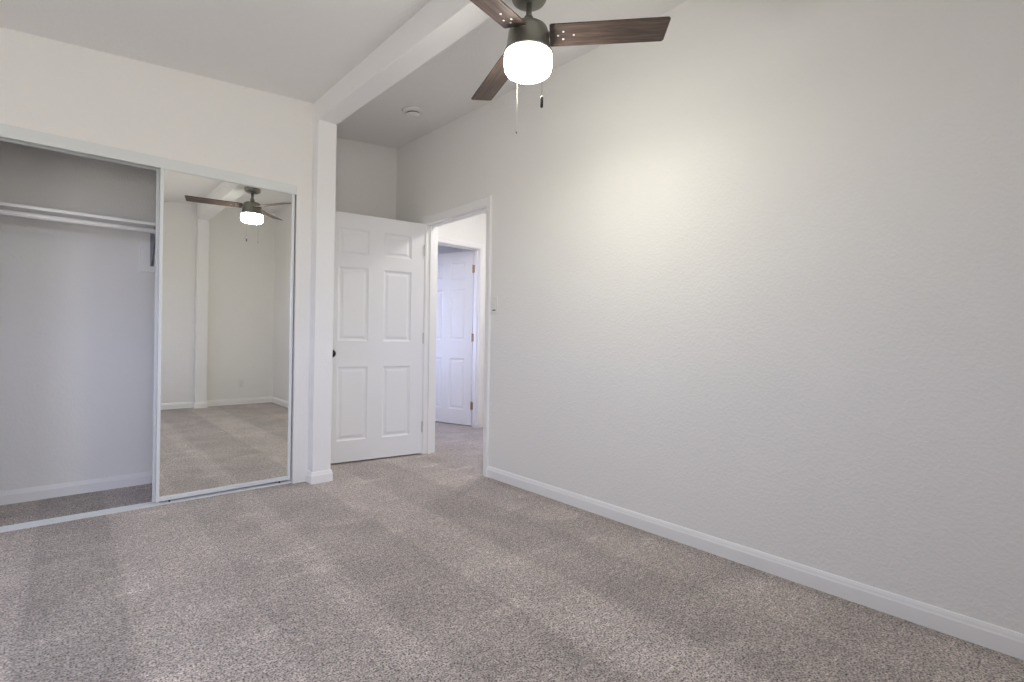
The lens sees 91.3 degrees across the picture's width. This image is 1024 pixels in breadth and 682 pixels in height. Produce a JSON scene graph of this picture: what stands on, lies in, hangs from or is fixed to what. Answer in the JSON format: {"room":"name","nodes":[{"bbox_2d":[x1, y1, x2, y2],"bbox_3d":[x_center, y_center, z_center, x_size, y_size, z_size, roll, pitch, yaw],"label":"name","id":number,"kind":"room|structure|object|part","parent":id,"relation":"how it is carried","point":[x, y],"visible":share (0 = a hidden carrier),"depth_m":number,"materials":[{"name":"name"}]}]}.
{"room":"empty bedroom","nodes":[
{"label":"empty bedroom","id":0,"kind":"room"},
{"bbox_2d":[0,141,155,490],"bbox_3d":[-2.868,-0.384,3.198,2.650,2.729,0.100,1,0,-42],"label":"wall","id":1,"kind":"structure","parent":0,"point":[77,304],"depth_m":3.19,"materials":[{"name":"paint"}]},
{"bbox_2d":[0,471,151,504],"bbox_3d":[-2.851,0.940,3.159,2.650,0.082,0.012,1,0,-42],"label":"baseboard","id":2,"kind":"structure","parent":1,"relation":"attached to","point":[13,496],"depth_m":3.19,"materials":[{"name":"paint"}]},
{"bbox_2d":[140,226,155,272],"bbox_3d":[-2.392,-0.609,3.348,0.128,0.272,0.302,1,0,-42],"label":"shelf bracket","id":3,"kind":"object","parent":1,"relation":"attached to","point":[147,240],"visible":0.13,"depth_m":3.43,"materials":[{"name":"paint"}]},
{"bbox_2d":[0,209,154,233],"bbox_3d":[-2.646,-0.714,2.952,2.648,0.031,0.031,1,0,-42],"label":"closet rod","id":4,"kind":"object","parent":3,"relation":"attached to","point":[2,212],"visible":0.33,"depth_m":2.98,"materials":[{"name":"paint"}]},
{"bbox_2d":[0,202,155,228],"bbox_3d":[-2.729,-0.759,3.048,2.648,0.019,0.299,1,0,-42],"label":"closet shelf","id":5,"kind":"object","parent":3,"relation":"on","point":[3,205],"visible":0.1,"depth_m":2.99,"materials":[{"name":"paint"}]},
{"bbox_3d":[-2.479,-0.629,3.446,0.022,0.230,0.003,1,0,-42],"label":"wall leg","id":6,"kind":"part","parent":3,"relation":"part of","materials":[{"name":"silver metal"}]},
{"bbox_2d":[0,27,313,483],"bbox_3d":[-2.459,-0.377,2.737,2.650,2.730,0.100,1,0,-42],"label":"wall","id":7,"kind":"structure","parent":0,"point":[50,86],"depth_m":3.04,"materials":[{"name":"paint"}]},
{"bbox_2d":[0,123,296,194],"bbox_3d":[-2.118,-1.065,3.025,1.548,0.066,0.102,1,0,-42],"label":"door track","id":8,"kind":"object","parent":7,"relation":"attached to","point":[8,133],"visible":0.88,"depth_m":2.87,"materials":[{"name":"white metal"}]},
{"bbox_2d":[0,0,430,102],"bbox_3d":[-1.262,-1.758,1.361,2.825,0.567,4.990,1,0,-42],"label":"ceiling","id":9,"kind":"structure","parent":0,"point":[296,49],"depth_m":2.66,"materials":[{"name":"paint"}]},
{"bbox_2d":[335,137,472,253],"bbox_3d":[-1.359,-0.460,5.792,3.050,2.917,1.663,1,0,-42],"label":"wall","id":10,"kind":"structure","parent":0,"point":[365,172],"depth_m":4.67,"materials":[{"name":"paint"}]},
{"bbox_2d":[438,214,486,427],"bbox_3d":[-0.680,-0.291,5.624,1.454,2.600,0.120,1,0,-42],"label":"wall","id":11,"kind":"structure","parent":0,"point":[471,229],"depth_m":5.73,"materials":[{"name":"paint"}]},
{"bbox_2d":[435,251,473,425],"bbox_3d":[-0.799,-0.039,6.121,0.796,2.066,0.047,1,0,31],"label":"door","id":12,"kind":"structure","parent":11,"relation":"in","point":[455,275],"depth_m":6.04,"materials":[{"name":"paint"}]},
{"bbox_2d":[438,237,484,427],"bbox_3d":[-0.719,-0.060,5.593,0.906,2.137,0.152,1,0,-42],"label":"door frame","id":13,"kind":"structure","parent":11,"relation":"attached to","point":[479,249],"depth_m":5.83,"materials":[{"name":"paint"}]},
{"bbox_2d":[0,421,1023,681],"bbox_3d":[-0.741,1.073,3.002,6.100,0.120,6.950,1,0,-42],"label":"floor","id":14,"kind":"structure","parent":0,"point":[417,567],"depth_m":1.97,"materials":[{"name":"carpet"}]},
{"bbox_2d":[0,480,291,532],"bbox_3d":[-2.161,0.986,3.044,1.550,0.012,0.086,1,0,-42],"label":"door track","id":15,"kind":"object","parent":14,"relation":"on","point":[13,527],"visible":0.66,"depth_m":2.91,"materials":[{"name":"white metal"}]},
{"bbox_2d":[152,168,166,501],"bbox_3d":[-1.870,-0.030,3.278,0.775,2.028,0.022,1,0,-42],"label":"door","id":16,"kind":"structure","parent":15,"relation":"on","point":[157,169],"depth_m":3.02,"materials":[{"name":"white metal"}]},
{"bbox_3d":[-1.870,-0.035,3.278,0.775,2.018,0.022,1,0,-42],"label":"frame","id":17,"kind":"part","parent":16,"relation":"part of","materials":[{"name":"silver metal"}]},
{"bbox_2d":[155,168,294,502],"bbox_3d":[-1.835,-0.030,3.259,0.777,2.028,0.024,1,1,-42],"label":"door","id":18,"kind":"structure","parent":15,"relation":"on","point":[226,275],"depth_m":3.23,"materials":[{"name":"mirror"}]},
{"bbox_2d":[308,119,336,471],"bbox_3d":[-1.371,-0.278,3.598,0.141,2.560,0.128,1,0,-42],"label":"post","id":19,"kind":"object","parent":14,"relation":"on","point":[325,133],"visible":0.81,"depth_m":3.55,"materials":[{"name":"paint"}]},
{"bbox_2d":[306,469,332,484],"bbox_3d":[-1.388,0.961,3.590,0.154,0.082,0.135,1,0,-42],"label":"baseboard","id":20,"kind":"structure","parent":19,"relation":"attached to","point":[326,475],"depth_m":3.54,"materials":[{"name":"paint"}]},
{"bbox_2d":[337,0,687,148],"bbox_3d":[0.171,-1.850,2.736,1.141,0.346,5.147,1,0,-42],"label":"ceiling","id":21,"kind":"structure","parent":0,"point":[444,86],"depth_m":3.34,"materials":[{"name":"paint"}]},
{"bbox_2d":[313,0,511,124],"bbox_3d":[0.020,-1.629,2.115,0.134,0.289,4.176,1,0,-43],"label":"ceiling beam","id":22,"kind":"structure","parent":21,"relation":"attached to","point":[439,24],"depth_m":2.73,"materials":[{"name":"paint"}]},
{"bbox_2d":[470,0,670,133],"bbox_3d":[-0.021,-1.225,2.153,1.020,0.570,1.039,1,0,-42],"label":"ceiling fan","id":23,"kind":"object","parent":22,"relation":"hanging from","point":[526,58],"visible":1,"depth_m":2.11,"materials":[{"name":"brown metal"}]},
{"bbox_3d":[-0.068,-1.309,2.479,0.124,0.006,0.498,-12,4,-24],"label":"blade","id":24,"kind":"part","parent":23,"relation":"part of","materials":[{"name":"brown wood"}]},
{"bbox_3d":[-0.133,-1.319,1.896,0.124,0.006,0.498,16,9,36],"label":"blade","id":25,"kind":"part","parent":23,"relation":"part of","materials":[{"name":"brown wood"}]},
{"bbox_3d":[0.070,-1.196,2.168,0.206,0.083,0.206,1,0,-42],"label":"lamp shade","id":26,"kind":"part","parent":23,"relation":"part of","materials":[{"name":"white glass"}]},
{"bbox_3d":[0.123,-0.991,2.074,0.012,0.046,0.012,1,0,-42],"label":"chain pull","id":27,"kind":"part","parent":23,"relation":"part of","materials":[{"name":"black"}]},
{"bbox_3d":[0.410,-1.316,2.133,0.498,0.006,0.124,0,-12,6],"label":"blade","id":28,"kind":"part","parent":23,"relation":"part of","materials":[{"name":"brown wood"}]},
{"bbox_2d":[402,106,423,117],"bbox_3d":[-0.775,-1.783,3.913,0.169,0.059,0.169,1,0,-23],"label":"smoke detector","id":29,"kind":"object","parent":21,"relation":"attached to","point":[410,111],"visible":1,"depth_m":3.87,"materials":[{"name":"white plastic"}]},
{"bbox_2d":[396,0,1023,633],"bbox_3d":[0.531,-0.425,3.077,0.120,2.914,4.907,1,0,-42],"label":"wall","id":30,"kind":"structure","parent":0,"point":[757,266],"depth_m":2.23,"materials":[{"name":"paint"}]},
{"bbox_2d":[331,211,424,463],"bbox_3d":[-1.157,-0.026,4.233,0.864,2.036,0.175,1,0,-33],"label":"door","id":31,"kind":"structure","parent":30,"relation":"in","point":[378,305],"depth_m":4.22,"materials":[{"name":"paint"}]},
{"bbox_2d":[418,195,491,476],"bbox_3d":[-0.447,-0.043,4.173,0.152,2.116,0.990,1,0,-42],"label":"door frame","id":32,"kind":"structure","parent":30,"relation":"attached to","point":[483,205],"depth_m":4.46,"materials":[{"name":"paint"}]},
{"bbox_2d":[491,297,497,313],"bbox_3d":[-0.132,-0.267,3.723,0.010,0.124,0.072,1,0,-42],"label":"light switch","id":33,"kind":"object","parent":30,"relation":"attached to","point":[494,300],"visible":1,"depth_m":3.72,"materials":[{"name":"white plastic"}]},
{"bbox_2d":[487,466,1023,659],"bbox_3d":[0.953,0.999,2.481,0.012,0.082,3.423,1,0,-42],"label":"baseboard","id":34,"kind":"structure","parent":30,"relation":"attached to","point":[994,637],"depth_m":2.13,"materials":[{"name":"paint"}]}
]}

